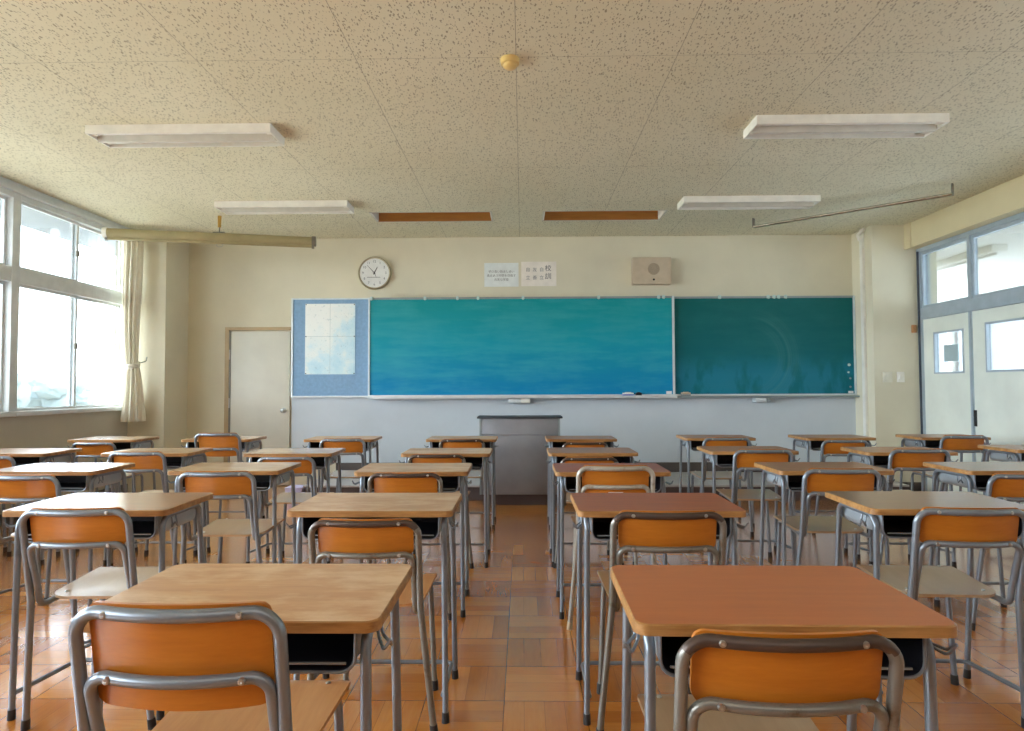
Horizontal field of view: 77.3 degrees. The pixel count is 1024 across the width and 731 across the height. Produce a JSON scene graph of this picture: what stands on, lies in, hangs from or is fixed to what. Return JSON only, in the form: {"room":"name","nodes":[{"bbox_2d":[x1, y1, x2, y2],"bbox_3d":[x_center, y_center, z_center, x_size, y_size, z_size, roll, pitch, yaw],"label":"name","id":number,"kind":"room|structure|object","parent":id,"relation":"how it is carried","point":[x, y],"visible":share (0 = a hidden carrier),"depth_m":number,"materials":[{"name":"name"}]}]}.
{"room":"classroom","nodes":[
{"label":"classroom","id":0,"kind":"room"},
{"bbox_2d":[0,240,126,513],"bbox_3d":[-4.628,-0.216,2.936,0.150,3.070,10.100,0,-2,1],"label":"wall","id":1,"kind":"structure","parent":0,"point":[54,430],"depth_m":6.45,"materials":[{"name":"beige paint"}]},
{"bbox_2d":[0,187,16,416],"bbox_3d":[-4.549,-0.583,4.946,0.145,2.030,1.705,0,-2,1],"label":"window","id":2,"kind":"structure","parent":1,"relation":"in","point":[5,271],"depth_m":5.73,"materials":[{"name":"silver metal"}]},
{"bbox_2d":[2,192,121,416],"bbox_3d":[-4.522,-0.527,6.605,0.145,2.030,1.705,0,-2,1],"label":"window","id":3,"kind":"structure","parent":1,"relation":"in","point":[63,295],"depth_m":6.40,"materials":[{"name":"white glass"}]},
{"bbox_2d":[0,176,129,228],"bbox_3d":[-4.538,-1.716,2.730,0.050,0.085,9.590,0,-2,1],"label":"trim","id":4,"kind":"structure","parent":1,"relation":"attached to","point":[8,184],"depth_m":6.26,"materials":[{"name":"silver metal"}]},
{"bbox_2d":[121,240,146,421],"bbox_3d":[-4.320,-0.438,7.330,0.226,2.150,0.294,-1,-2,15],"label":"curtain","id":5,"kind":"object","parent":1,"relation":"hanging from","point":[133,404],"visible":0.92,"depth_m":7.25,"materials":[{"name":"beige fabric"}]},
{"bbox_2d":[0,0,1023,237],"bbox_3d":[0.041,-1.847,2.964,9.400,0.160,10.200,0,-2,1],"label":"ceiling","id":6,"kind":"structure","parent":0,"point":[376,105],"depth_m":4.22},
{"bbox_2d":[85,123,284,147],"bbox_3d":[-2.361,-1.665,4.656,1.320,0.072,0.275,0,-2,1],"label":"ceiling light","id":7,"kind":"object","parent":6,"relation":"attached to","point":[225,134],"visible":1,"depth_m":4.63,"materials":[{"name":"white metal"}]},
{"bbox_2d":[101,216,315,248],"bbox_3d":[-3.233,-1.452,6.922,2.137,0.338,0.112,0,-2,-12],"label":"projection screen","id":8,"kind":"object","parent":6,"relation":"hanging from","point":[219,237],"visible":1,"depth_m":6.88,"materials":[{"name":"metal"}]},
{"bbox_2d":[214,200,353,214],"bbox_3d":[-2.305,-1.602,6.514,1.330,0.072,0.275,0,-2,1],"label":"ceiling light","id":9,"kind":"object","parent":6,"relation":"attached to","point":[299,206],"visible":1,"depth_m":6.46,"materials":[{"name":"white metal"}]},
{"bbox_2d":[369,211,493,221],"bbox_3d":[-0.867,-1.702,7.007,1.314,0.159,0.404,0,-2,1],"label":"recessed light","id":10,"kind":"object","parent":6,"relation":"in","point":[470,216],"visible":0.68,"depth_m":7.18,"materials":[{"name":"brown"}]},
{"bbox_2d":[542,210,667,220],"bbox_3d":[0.990,-1.710,6.976,1.319,0.159,0.404,0,-2,1],"label":"recessed light","id":11,"kind":"object","parent":6,"relation":"in","point":[595,215],"visible":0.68,"depth_m":7.15,"materials":[{"name":"brown"}]},
{"bbox_2d":[677,195,820,209],"bbox_3d":[2.354,-1.623,6.398,1.330,0.072,0.275,0,-2,1],"label":"ceiling light","id":12,"kind":"object","parent":6,"relation":"attached to","point":[756,201],"visible":1,"depth_m":6.34,"materials":[{"name":"white metal"}]},
{"bbox_2d":[743,113,949,138],"bbox_3d":[2.343,-1.686,4.529,1.310,0.072,0.275,0,-2,1],"label":"ceiling light","id":13,"kind":"object","parent":6,"relation":"attached to","point":[900,125],"visible":1,"depth_m":4.50,"materials":[{"name":"white metal"}]},
{"bbox_2d":[752,183,953,227],"bbox_3d":[3.381,-1.605,6.518,1.850,0.106,0.058,-2,-3,41],"label":"rail","id":14,"kind":"object","parent":6,"relation":"hanging from","point":[952,184],"visible":1,"depth_m":6.41,"materials":[{"name":"grey metal"}]},
{"bbox_2d":[0,486,1023,730],"bbox_3d":[0.052,1.351,2.856,9.400,0.100,10.200,0,-2,1],"label":"floor","id":15,"kind":"structure","parent":0,"point":[516,657],"depth_m":3.09,"materials":[{"name":"brown tile"}]},
{"bbox_2d":[0,448,81,565],"bbox_3d":[-3.482,0.990,4.552,0.634,0.764,0.409,0,-2,1],"label":"school desk","id":16,"kind":"object","parent":15,"relation":"on","point":[22,456],"visible":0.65,"depth_m":4.59,"materials":[{"name":"wood"}]},
{"bbox_2d":[0,474,110,605],"bbox_3d":[-2.431,0.939,3.382,0.474,0.781,0.508,0,-2,1],"label":"chair","id":17,"kind":"object","parent":15,"relation":"on","point":[13,488],"visible":0.45,"depth_m":3.18,"materials":[{"name":"orange wood"}]},
{"bbox_2d":[0,463,134,606],"bbox_3d":[-2.532,0.955,3.607,0.634,0.764,0.409,0,-2,1],"label":"school desk","id":18,"kind":"object","parent":15,"relation":"on","point":[72,477],"visible":0.63,"depth_m":3.58,"materials":[{"name":"wood"}]},
{"bbox_2d":[55,473,121,491],"bbox_3d":[-2.534,0.639,3.596,0.503,0.090,0.304,0,-2,1],"label":"tray","id":19,"kind":"object","parent":18,"relation":"on","point":[68,483],"depth_m":3.62,"materials":[{"name":"grey metal"}]},
{"bbox_2d":[18,507,171,730],"bbox_3d":[-1.502,0.894,2.402,0.474,0.798,0.508,0,-2,-1],"label":"chair","id":20,"kind":"object","parent":15,"relation":"on","point":[103,527],"visible":0.8,"depth_m":2.21,"materials":[{"name":"wood"}]},
{"bbox_2d":[2,492,212,720],"bbox_3d":[-1.556,0.914,2.506,0.634,0.764,0.409,0,-2,0],"label":"school desk","id":21,"kind":"object","parent":15,"relation":"on","point":[151,514],"visible":0.56,"depth_m":2.43,"materials":[{"name":"wood"}]},
{"bbox_2d":[19,508,195,539],"bbox_3d":[-1.555,0.599,2.495,0.505,0.090,0.313,0,-2,1],"label":"tray","id":22,"kind":"object","parent":21,"relation":"on","point":[144,528],"depth_m":2.47,"materials":[{"name":"grey metal"}]},
{"bbox_2d":[71,442,143,492],"bbox_3d":[-3.554,1.034,5.649,0.474,0.752,0.508,0,-2,1],"label":"chair","id":23,"kind":"object","parent":15,"relation":"on","point":[89,449],"visible":0.45,"depth_m":5.44,"materials":[{"name":"orange wood"}]},
{"bbox_2d":[67,436,158,493],"bbox_3d":[-3.543,1.029,5.702,0.634,0.764,0.409,0,-2,1],"label":"school desk","id":24,"kind":"object","parent":15,"relation":"on","point":[121,442],"visible":0.41,"depth_m":5.73,"materials":[{"name":"wood"}]},
{"bbox_2d":[74,442,150,450],"bbox_3d":[-3.544,0.714,5.692,0.503,0.090,0.304,0,-2,1],"label":"tray","id":25,"kind":"object","parent":24,"relation":"on","point":[119,445],"depth_m":5.80,"materials":[{"name":"orange wood"}]},
{"bbox_2d":[108,451,197,565],"bbox_3d":[-2.464,0.969,4.417,0.474,0.792,0.508,0,-2,1],"label":"chair","id":26,"kind":"object","parent":15,"relation":"on","point":[146,461],"visible":0.49,"depth_m":4.21,"materials":[{"name":"orange wood"}]},
{"bbox_2d":[100,448,212,565],"bbox_3d":[-2.504,0.986,4.536,0.634,0.764,0.409,0,-2,0],"label":"school desk","id":27,"kind":"object","parent":15,"relation":"on","point":[176,458],"visible":0.54,"depth_m":4.58,"materials":[{"name":"wood"}]},
{"bbox_2d":[112,456,202,468],"bbox_3d":[-2.504,0.671,4.525,0.503,0.090,0.308,0,-2,1],"label":"tray","id":28,"kind":"object","parent":27,"relation":"on","point":[172,462],"depth_m":4.55,"materials":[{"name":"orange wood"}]},
{"bbox_2d":[68,600,349,730],"bbox_3d":[-0.581,0.837,1.323,0.474,0.832,0.508,0,-2,1],"label":"chair","id":29,"kind":"object","parent":15,"relation":"on","point":[212,666],"visible":1,"depth_m":1.12,"materials":[{"name":"wood"}]},
{"bbox_2d":[181,436,266,518],"bbox_3d":[-2.553,1.026,5.696,0.634,0.764,0.409,0,-2,1],"label":"school desk","id":30,"kind":"object","parent":15,"relation":"on","point":[248,443],"visible":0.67,"depth_m":5.69,"materials":[{"name":"wood"}]},
{"bbox_2d":[188,442,258,451],"bbox_3d":[-2.554,0.710,5.686,0.503,0.090,0.304,0,-2,1],"label":"tray","id":31,"kind":"object","parent":30,"relation":"on","point":[246,446],"depth_m":5.63,"materials":[{"name":"grey metal"}]},
{"bbox_2d":[194,433,259,528],"bbox_3d":[-2.405,0.978,5.441,0.474,0.842,0.508,0,-2,1],"label":"chair","id":32,"kind":"object","parent":15,"relation":"on","point":[223,444],"visible":0.41,"depth_m":5.24,"materials":[{"name":"orange wood"}]},
{"bbox_2d":[177,471,284,563],"bbox_3d":[-1.456,0.926,3.356,0.474,0.799,0.508,0,-2,-1],"label":"chair","id":33,"kind":"object","parent":15,"relation":"on","point":[224,485],"visible":0.85,"depth_m":3.17,"materials":[{"name":"orange wood"}]},
{"bbox_2d":[167,462,300,565],"bbox_3d":[-1.544,0.951,3.600,0.634,0.764,0.409,0,-2,0],"label":"school desk","id":34,"kind":"object","parent":15,"relation":"on","point":[268,475],"visible":0.54,"depth_m":3.55,"materials":[{"name":"wood"}]},
{"bbox_2d":[178,473,289,490],"bbox_3d":[-1.544,0.636,3.590,0.503,0.090,0.308,0,-2,1],"label":"tray","id":35,"kind":"object","parent":34,"relation":"on","point":[263,482],"depth_m":3.59,"materials":[{"name":"grey metal"}]},
{"bbox_2d":[70,564,411,730],"bbox_3d":[-0.548,0.873,1.402,0.634,0.764,0.409,0,-2,1],"label":"school desk","id":36,"kind":"object","parent":15,"relation":"on","point":[330,614],"visible":0.64,"depth_m":1.37,"materials":[{"name":"brown wood"}]},
{"bbox_2d":[287,633,361,673],"bbox_3d":[-0.549,0.558,1.391,0.503,0.090,0.304,0,-2,1],"label":"tray","id":37,"kind":"object","parent":36,"relation":"on","point":[308,653],"depth_m":1.31,"materials":[{"name":"grey metal"}]},
{"bbox_2d":[242,448,345,563],"bbox_3d":[-1.513,0.981,4.489,0.634,0.764,0.409,0,-2,0],"label":"school desk","id":38,"kind":"object","parent":15,"relation":"on","point":[323,457],"visible":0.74,"depth_m":4.43,"materials":[{"name":"wood"}]},
{"bbox_2d":[251,456,336,469],"bbox_3d":[-1.512,0.666,4.479,0.505,0.090,0.313,0,-2,1],"label":"tray","id":39,"kind":"object","parent":38,"relation":"on","point":[321,462],"depth_m":4.43,"materials":[{"name":"grey metal"}]},
{"bbox_2d":[256,456,333,563],"bbox_3d":[-1.472,0.980,4.390,0.474,0.760,0.508,0,-2,1],"label":"chair","id":40,"kind":"object","parent":15,"relation":"on","point":[308,465],"visible":0.59,"depth_m":4.21,"materials":[{"name":"orange wood"}]},
{"bbox_2d":[319,438,367,492],"bbox_3d":[-1.396,1.003,5.494,0.474,0.788,0.508,0,-2,1],"label":"chair","id":41,"kind":"object","parent":15,"relation":"on","point":[354,446],"visible":0.59,"depth_m":5.29,"materials":[{"name":"orange wood"}]},
{"bbox_2d":[307,518,438,730],"bbox_3d":[-0.492,0.905,2.360,0.474,0.766,0.508,0,-2,1],"label":"chair","id":42,"kind":"object","parent":15,"relation":"on","point":[337,538],"visible":0.67,"depth_m":2.16,"materials":[{"name":"grey paint"}]},
{"bbox_2d":[285,493,461,723],"bbox_3d":[-0.509,0.909,2.479,0.634,0.764,0.409,0,-2,1],"label":"school desk","id":43,"kind":"object","parent":15,"relation":"on","point":[431,512],"visible":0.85,"depth_m":2.40,"materials":[{"name":"wood"}]},
{"bbox_2d":[302,517,441,540],"bbox_3d":[-0.510,0.594,2.468,0.503,0.090,0.304,0,-2,1],"label":"tray","id":44,"kind":"object","parent":43,"relation":"on","point":[430,527],"depth_m":2.45,"materials":[{"name":"grey metal"}]},
{"bbox_2d":[367,472,451,619],"bbox_3d":[-0.539,0.938,3.461,0.474,0.776,0.508,0,-2,1],"label":"chair","id":45,"kind":"object","parent":15,"relation":"on","point":[384,482],"visible":0.35,"depth_m":3.25,"materials":[{"name":"grey paint"}]},
{"bbox_2d":[352,463,471,617],"bbox_3d":[-0.529,0.945,3.534,0.634,0.764,0.409,0,-2,0],"label":"school desk","id":46,"kind":"object","parent":15,"relation":"on","point":[452,475],"visible":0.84,"depth_m":3.45,"materials":[{"name":"wood"}]},
{"bbox_2d":[364,476,459,492],"bbox_3d":[-0.529,0.630,3.523,0.504,0.090,0.311,0,-2,1],"label":"tray","id":47,"kind":"object","parent":46,"relation":"on","point":[450,483],"depth_m":3.54,"materials":[{"name":"grey metal"}]},
{"bbox_2d":[403,454,473,568],"bbox_3d":[-0.489,0.971,4.399,0.474,0.772,0.508,0,-2,1],"label":"chair","id":48,"kind":"object","parent":15,"relation":"on","point":[416,458],"visible":0.24,"depth_m":4.19,"materials":[{"name":"grey paint"}]},
{"bbox_2d":[399,448,492,567],"bbox_3d":[-0.441,0.976,4.452,0.634,0.764,0.409,0,-2,1],"label":"school desk","id":49,"kind":"object","parent":15,"relation":"on","point":[477,457],"visible":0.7,"depth_m":4.41,"materials":[{"name":"wood"}]},
{"bbox_2d":[408,457,483,469],"bbox_3d":[-0.443,0.661,4.441,0.503,0.090,0.304,0,-2,1],"label":"tray","id":50,"kind":"object","parent":49,"relation":"on","point":[477,462],"depth_m":4.58,"materials":[{"name":"grey metal"}]},
{"bbox_2d":[424,436,497,528],"bbox_3d":[-0.430,1.015,5.611,0.634,0.764,0.409,0,-2,1],"label":"school desk","id":51,"kind":"object","parent":15,"relation":"on","point":[489,441],"visible":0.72,"depth_m":5.52,"materials":[{"name":"metal"}]},
{"bbox_2d":[477,415,562,504],"bbox_3d":[0.083,0.976,6.635,0.870,0.905,0.310,0,-2,1],"label":"lectern","id":52,"kind":"object","parent":15,"relation":"on","point":[521,467],"visible":0.71,"depth_m":6.50,"materials":[{"name":"grey metal"}]},
{"bbox_2d":[544,436,618,528],"bbox_3d":[0.596,1.011,5.594,0.634,0.764,0.409,0,-2,1],"label":"school desk","id":53,"kind":"object","parent":15,"relation":"on","point":[553,441],"visible":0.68,"depth_m":5.48,"materials":[{"name":"wood"}]},
{"bbox_2d":[546,447,639,566],"bbox_3d":[0.550,0.973,4.456,0.634,0.764,0.409,0,-2,1],"label":"school desk","id":54,"kind":"object","parent":15,"relation":"on","point":[621,454],"visible":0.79,"depth_m":4.37,"materials":[{"name":"wood"}]},
{"bbox_2d":[567,465,656,629],"bbox_3d":[0.509,0.904,3.314,0.474,0.826,0.508,0,-2,1],"label":"chair","id":55,"kind":"object","parent":15,"relation":"on","point":[595,478],"visible":0.54,"depth_m":3.11,"materials":[{"name":"orange wood"}]},
{"bbox_2d":[552,463,672,619],"bbox_3d":[0.531,0.940,3.496,0.634,0.764,0.409,0,-2,1],"label":"school desk","id":56,"kind":"object","parent":15,"relation":"on","point":[566,473],"visible":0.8,"depth_m":3.38,"materials":[{"name":"wood"}]},
{"bbox_2d":[564,476,661,492],"bbox_3d":[0.530,0.625,3.486,0.503,0.090,0.304,0,-2,1],"label":"tray","id":57,"kind":"object","parent":56,"relation":"on","point":[569,482],"depth_m":3.43,"materials":[{"name":"grey metal"}]},
{"bbox_2d":[571,493,748,725],"bbox_3d":[0.540,0.905,2.457,0.634,0.764,0.409,0,-2,1],"label":"school desk","id":58,"kind":"object","parent":15,"relation":"on","point":[597,510],"visible":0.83,"depth_m":2.38,"materials":[{"name":"wood"}]},
{"bbox_2d":[589,518,731,540],"bbox_3d":[0.539,0.590,2.446,0.503,0.090,0.304,0,-2,1],"label":"tray","id":59,"kind":"object","parent":58,"relation":"on","point":[599,527],"depth_m":2.37,"materials":[{"name":"grey metal"}]},
{"bbox_2d":[596,510,726,730],"bbox_3d":[0.522,0.884,2.319,0.474,0.798,0.508,0,-2,1],"label":"chair","id":60,"kind":"object","parent":15,"relation":"on","point":[640,531],"visible":0.64,"depth_m":2.12,"materials":[{"name":"grey paint"}]},
{"bbox_2d":[676,435,756,527],"bbox_3d":[1.791,1.008,5.645,0.634,0.764,0.409,0,-2,2],"label":"school desk","id":61,"kind":"object","parent":15,"relation":"on","point":[691,442],"visible":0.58,"depth_m":5.58,"materials":[{"name":"metal"}]},
{"bbox_2d":[690,437,753,536],"bbox_3d":[1.710,0.977,5.283,0.474,0.804,0.508,0,-2,1],"label":"chair","id":62,"kind":"object","parent":15,"relation":"on","point":[709,441],"visible":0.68,"depth_m":5.12,"materials":[{"name":"orange wood"}]},
{"bbox_2d":[697,446,799,557],"bbox_3d":[1.657,0.971,4.527,0.634,0.764,0.409,0,-2,2],"label":"school desk","id":63,"kind":"object","parent":15,"relation":"on","point":[721,456],"visible":0.56,"depth_m":4.55,"materials":[{"name":"wood"}]},
{"bbox_2d":[705,454,789,466],"bbox_3d":[1.654,0.656,4.517,0.505,0.090,0.313,0,-2,1],"label":"tray","id":64,"kind":"object","parent":63,"relation":"on","point":[721,460],"depth_m":4.54,"materials":[{"name":"grey metal"}]},
{"bbox_2d":[716,449,795,565],"bbox_3d":[1.626,0.945,4.315,0.474,0.804,0.508,0,-2,3],"label":"chair","id":65,"kind":"object","parent":15,"relation":"on","point":[745,458],"visible":0.86,"depth_m":4.14,"materials":[{"name":"orange wood"}]},
{"bbox_2d":[637,629,903,730],"bbox_3d":[0.479,0.854,1.293,0.474,0.790,0.508,0,-2,2],"label":"chair","id":66,"kind":"object","parent":15,"relation":"on","point":[740,680],"visible":0.96,"depth_m":1.09,"materials":[{"name":"grey paint"}]},
{"bbox_2d":[610,565,957,730],"bbox_3d":[0.536,0.868,1.372,0.634,0.764,0.409,0,-2,2],"label":"school desk","id":67,"kind":"object","parent":15,"relation":"on","point":[663,604],"visible":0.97,"depth_m":1.29,"materials":[{"name":"wood"}]},
{"bbox_2d":[654,636,926,679],"bbox_3d":[0.533,0.553,1.362,0.503,0.090,0.308,0,-2,1],"label":"tray","id":68,"kind":"object","parent":67,"relation":"on","point":[913,650],"depth_m":1.24,"materials":[{"name":"grey metal"}]},
{"bbox_2d":[754,462,894,567],"bbox_3d":[1.701,0.937,3.517,0.634,0.764,0.409,0,-2,1],"label":"school desk","id":69,"kind":"object","parent":15,"relation":"on","point":[787,475],"visible":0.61,"depth_m":3.51,"materials":[{"name":"wood"}]},
{"bbox_2d":[766,473,883,491],"bbox_3d":[1.699,0.622,3.507,0.503,0.090,0.304,0,-2,1],"label":"tray","id":70,"kind":"object","parent":69,"relation":"on","point":[793,483],"depth_m":3.49,"materials":[{"name":"grey metal"}]},
{"bbox_2d":[773,468,881,565],"bbox_3d":[1.654,0.916,3.385,0.474,0.798,0.508,0,-2,3],"label":"chair","id":71,"kind":"object","parent":15,"relation":"on","point":[816,481],"visible":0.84,"depth_m":3.20,"materials":[{"name":"orange wood"}]},
{"bbox_2d":[788,434,876,515],"bbox_3d":[2.807,1.004,5.628,0.634,0.764,0.409,0,-2,1],"label":"school desk","id":72,"kind":"object","parent":15,"relation":"on","point":[809,442],"visible":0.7,"depth_m":5.59,"materials":[{"name":"wood"}]},
{"bbox_2d":[796,441,869,450],"bbox_3d":[2.805,0.689,5.618,0.503,0.090,0.304,0,-2,1],"label":"tray","id":73,"kind":"object","parent":72,"relation":"on","point":[809,445],"depth_m":5.65,"materials":[{"name":"grey metal"}]},
{"bbox_2d":[800,439,868,533],"bbox_3d":[2.692,0.991,5.367,0.474,0.775,0.508,0,-2,1],"label":"chair","id":74,"kind":"object","parent":15,"relation":"on","point":[829,447],"visible":0.37,"depth_m":5.16,"materials":[{"name":"orange wood"}]},
{"bbox_2d":[840,447,957,567],"bbox_3d":[2.670,0.964,4.431,0.634,0.764,0.409,0,-2,2],"label":"school desk","id":75,"kind":"object","parent":15,"relation":"on","point":[874,456],"visible":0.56,"depth_m":4.44,"materials":[{"name":"wood"}]},
{"bbox_2d":[851,455,945,468],"bbox_3d":[2.667,0.649,4.420,0.504,0.090,0.311,0,-2,1],"label":"tray","id":76,"kind":"object","parent":75,"relation":"on","point":[881,461],"depth_m":4.46,"materials":[{"name":"grey metal"}]},
{"bbox_2d":[857,448,950,565],"bbox_3d":[2.574,0.935,4.237,0.474,0.811,0.508,0,-2,1],"label":"chair","id":77,"kind":"object","parent":15,"relation":"on","point":[899,459],"visible":0.42,"depth_m":4.03,"materials":[{"name":"orange wood"}]},
{"bbox_2d":[825,491,1023,703],"bbox_3d":[1.601,0.902,2.474,0.634,0.764,0.409,0,-2,2],"label":"school desk","id":78,"kind":"object","parent":15,"relation":"on","point":[891,514],"visible":0.62,"depth_m":2.48,"materials":[{"name":"wood"}]},
{"bbox_2d":[843,507,1021,538],"bbox_3d":[1.598,0.587,2.464,0.505,0.090,0.313,0,-2,1],"label":"tray","id":79,"kind":"object","parent":78,"relation":"on","point":[891,526],"depth_m":2.46,"materials":[{"name":"grey metal"}]},
{"bbox_2d":[856,506,1023,727],"bbox_3d":[1.594,0.888,2.401,0.474,0.789,0.508,0,-2,4],"label":"chair","id":80,"kind":"object","parent":15,"relation":"on","point":[952,527],"visible":0.9,"depth_m":2.22,"materials":[{"name":"orange wood"}]},
{"bbox_2d":[895,434,990,490],"bbox_3d":[3.787,1.001,5.632,0.634,0.764,0.409,0,-2,1],"label":"school desk","id":81,"kind":"object","parent":15,"relation":"on","point":[909,440],"visible":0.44,"depth_m":5.70,"materials":[{"name":"wood"}]},
{"bbox_2d":[911,435,988,494],"bbox_3d":[3.616,0.968,5.312,0.474,0.811,0.508,0,-2,1],"label":"chair","id":82,"kind":"object","parent":15,"relation":"on","point":[956,443],"visible":0.52,"depth_m":5.11,"materials":[{"name":"orange wood"}]},
{"bbox_2d":[923,462,1023,584],"bbox_3d":[2.670,0.933,3.501,0.634,0.764,0.409,0,-2,0],"label":"school desk","id":83,"kind":"object","parent":15,"relation":"on","point":[969,475],"visible":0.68,"depth_m":3.51,"materials":[{"name":"wood"}]},
{"bbox_2d":[937,472,991,491],"bbox_3d":[2.670,0.618,3.491,0.503,0.090,0.308,0,-2,1],"label":"tray","id":84,"kind":"object","parent":83,"relation":"on","point":[976,482],"depth_m":3.51,"materials":[{"name":"grey metal"}]},
{"bbox_2d":[934,473,1023,630],"bbox_3d":[2.493,0.918,3.291,0.474,0.783,0.508,0,-2,1],"label":"chair","id":85,"kind":"object","parent":15,"relation":"on","point":[1004,486],"visible":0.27,"depth_m":3.10,"materials":[{"name":"orange wood"}]},
{"bbox_2d":[978,445,1023,543],"bbox_3d":[3.759,0.965,4.563,0.634,0.764,0.409,0,-2,1],"label":"school desk","id":86,"kind":"object","parent":15,"relation":"on","point":[1003,453],"visible":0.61,"depth_m":4.56,"materials":[{"name":"wood"}]},
{"bbox_2d":[187,235,852,485],"bbox_3d":[0.181,-0.061,7.980,9.500,3.070,0.150,0,-2,1],"label":"wall","id":87,"kind":"structure","parent":0,"point":[230,285],"depth_m":7.95,"materials":[{"name":"beige paint"}]},
{"bbox_2d":[126,229,188,491],"bbox_3d":[-4.259,-0.055,7.723,0.430,3.070,0.510,0,-2,1],"label":"column","id":88,"kind":"structure","parent":87,"relation":"attached to","point":[163,337],"depth_m":7.50,"materials":[{"name":"beige paint"}]},
{"bbox_2d":[224,327,290,484],"bbox_3d":[-3.145,0.502,7.889,0.828,1.960,0.104,0,-2,1],"label":"door","id":89,"kind":"structure","parent":87,"relation":"in","point":[257,364],"depth_m":7.92,"materials":[{"name":"white wood"}]},
{"bbox_2d":[291,298,367,397],"bbox_3d":[-2.244,-0.220,7.928,0.975,1.230,0.045,0,-2,1],"label":"board","id":90,"kind":"object","parent":87,"relation":"attached to","point":[303,385],"visible":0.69,"depth_m":7.91,"materials":[{"name":"blue fabric"}]},
{"bbox_2d":[305,304,354,373],"bbox_3d":[-2.250,-0.328,7.913,0.620,0.875,0.012,0,-2,1],"label":"map","id":91,"kind":"object","parent":90,"relation":"attached to","point":[329,328],"visible":1,"depth_m":7.92,"materials":[{"name":"white paper"}]},
{"bbox_2d":[358,257,390,289],"bbox_3d":[-1.707,-1.147,7.949,0.410,0.410,0.048,0,-2,1],"label":"wall clock","id":92,"kind":"object","parent":87,"relation":"attached to","point":[374,273],"visible":1,"depth_m":7.93,"materials":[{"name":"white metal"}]},
{"bbox_2d":[484,263,518,286],"bbox_3d":[-0.131,-1.125,7.944,0.426,0.296,0.011,0,-2,1],"label":"paper notice","id":93,"kind":"object","parent":87,"relation":"attached to","point":[495,274],"visible":1,"depth_m":7.94,"materials":[{"name":"grey paper"}]},
{"bbox_2d":[367,296,676,398],"bbox_3d":[0.113,-0.222,7.814,3.749,1.240,0.134,0,-2,1],"label":"chalkboard","id":94,"kind":"object","parent":87,"relation":"attached to","point":[575,346],"visible":0.99,"depth_m":7.82,"materials":[{"name":"teal metal"}]},
{"bbox_2d":[521,262,556,285],"bbox_3d":[0.333,-1.136,7.937,0.436,0.304,0.011,0,-2,1],"label":"paper notice","id":95,"kind":"object","parent":87,"relation":"attached to","point":[532,273],"visible":1,"depth_m":7.93,"materials":[{"name":"white paper"}]},
{"bbox_2d":[291,397,855,462],"bbox_3d":[0.732,0.785,7.861,6.920,0.805,0.012,0,-2,1],"label":"wall panel","id":96,"kind":"object","parent":87,"relation":"attached to","point":[650,427],"depth_m":7.85,"materials":[{"name":"white paint"}]},
{"bbox_2d":[303,472,908,499],"bbox_3d":[0.981,1.368,7.308,6.410,0.162,1.070,0,-2,1],"label":"trim","id":97,"kind":"structure","parent":87,"relation":"attached to","point":[347,486],"depth_m":6.83,"materials":[{"name":"brown wood"}]},
{"bbox_2d":[631,257,670,284],"bbox_3d":[1.709,-1.157,7.858,0.470,0.330,0.116,0,-2,1],"label":"wall speaker","id":98,"kind":"object","parent":87,"relation":"attached to","point":[644,270],"visible":1,"depth_m":7.81,"materials":[{"name":"beige plastic"}]},
{"bbox_2d":[674,296,859,397],"bbox_3d":[3.088,-0.231,7.800,2.194,1.237,0.115,0,-2,1],"label":"chalkboard","id":99,"kind":"object","parent":87,"relation":"attached to","point":[727,345],"visible":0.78,"depth_m":7.82,"materials":[{"name":"green metal"}]},
{"bbox_2d":[851,225,920,481],"bbox_3d":[4.555,-0.089,7.608,0.740,3.070,0.450,0,-2,1],"label":"pillar","id":100,"kind":"structure","parent":87,"relation":"attached to","point":[890,269],"depth_m":7.41,"materials":[{"name":"beige paint"}]},
{"bbox_2d":[856,228,868,436],"bbox_3d":[4.144,-0.170,7.546,0.078,2.910,0.133,0,-2,1],"label":"conduit","id":101,"kind":"object","parent":100,"relation":"attached to","point":[860,235],"visible":0.84,"depth_m":7.56,"materials":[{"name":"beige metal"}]},
{"bbox_2d":[909,175,1023,248],"bbox_3d":[4.659,-1.653,2.606,0.355,0.285,9.650,0,-2,1],"label":"wall","id":102,"kind":"structure","parent":0,"point":[1004,200],"depth_m":6.34,"materials":[{"name":"beige paint"}]},
{"bbox_2d":[916,212,1023,490],"bbox_3d":[4.665,-0.118,2.554,0.135,2.785,9.650,0,-2,1],"label":"door frame","id":103,"kind":"structure","parent":102,"relation":"in","point":[1012,297],"depth_m":6.84,"materials":[{"name":"metal"}]},
{"bbox_2d":[921,236,972,307],"bbox_3d":[4.721,-0.990,6.945,0.080,0.645,0.830,0,-2,1],"label":"window","id":104,"kind":"structure","parent":103,"relation":"attached to","point":[946,270],"depth_m":6.94,"materials":[{"name":"clear glass"}]},
{"bbox_2d":[923,312,972,491],"bbox_3d":[4.733,0.439,6.927,0.046,1.957,0.770,0,-2,1],"label":"door","id":105,"kind":"structure","parent":103,"relation":"attached to","point":[947,384],"depth_m":6.93,"materials":[{"name":"white paint"}]},
{"bbox_2d":[971,218,1023,297],"bbox_3d":[4.704,-0.991,5.600,0.090,0.735,1.860,0,-2,1],"label":"window","id":106,"kind":"structure","parent":103,"relation":"attached to","point":[997,252],"depth_m":6.20,"materials":[{"name":"clear glass"}]},
{"bbox_2d":[972,303,1023,504],"bbox_3d":[4.716,0.409,6.063,0.052,1.957,0.901,0,-2,1],"label":"door","id":107,"kind":"structure","parent":103,"relation":"attached to","point":[998,332],"depth_m":6.19,"materials":[{"name":"white metal"}]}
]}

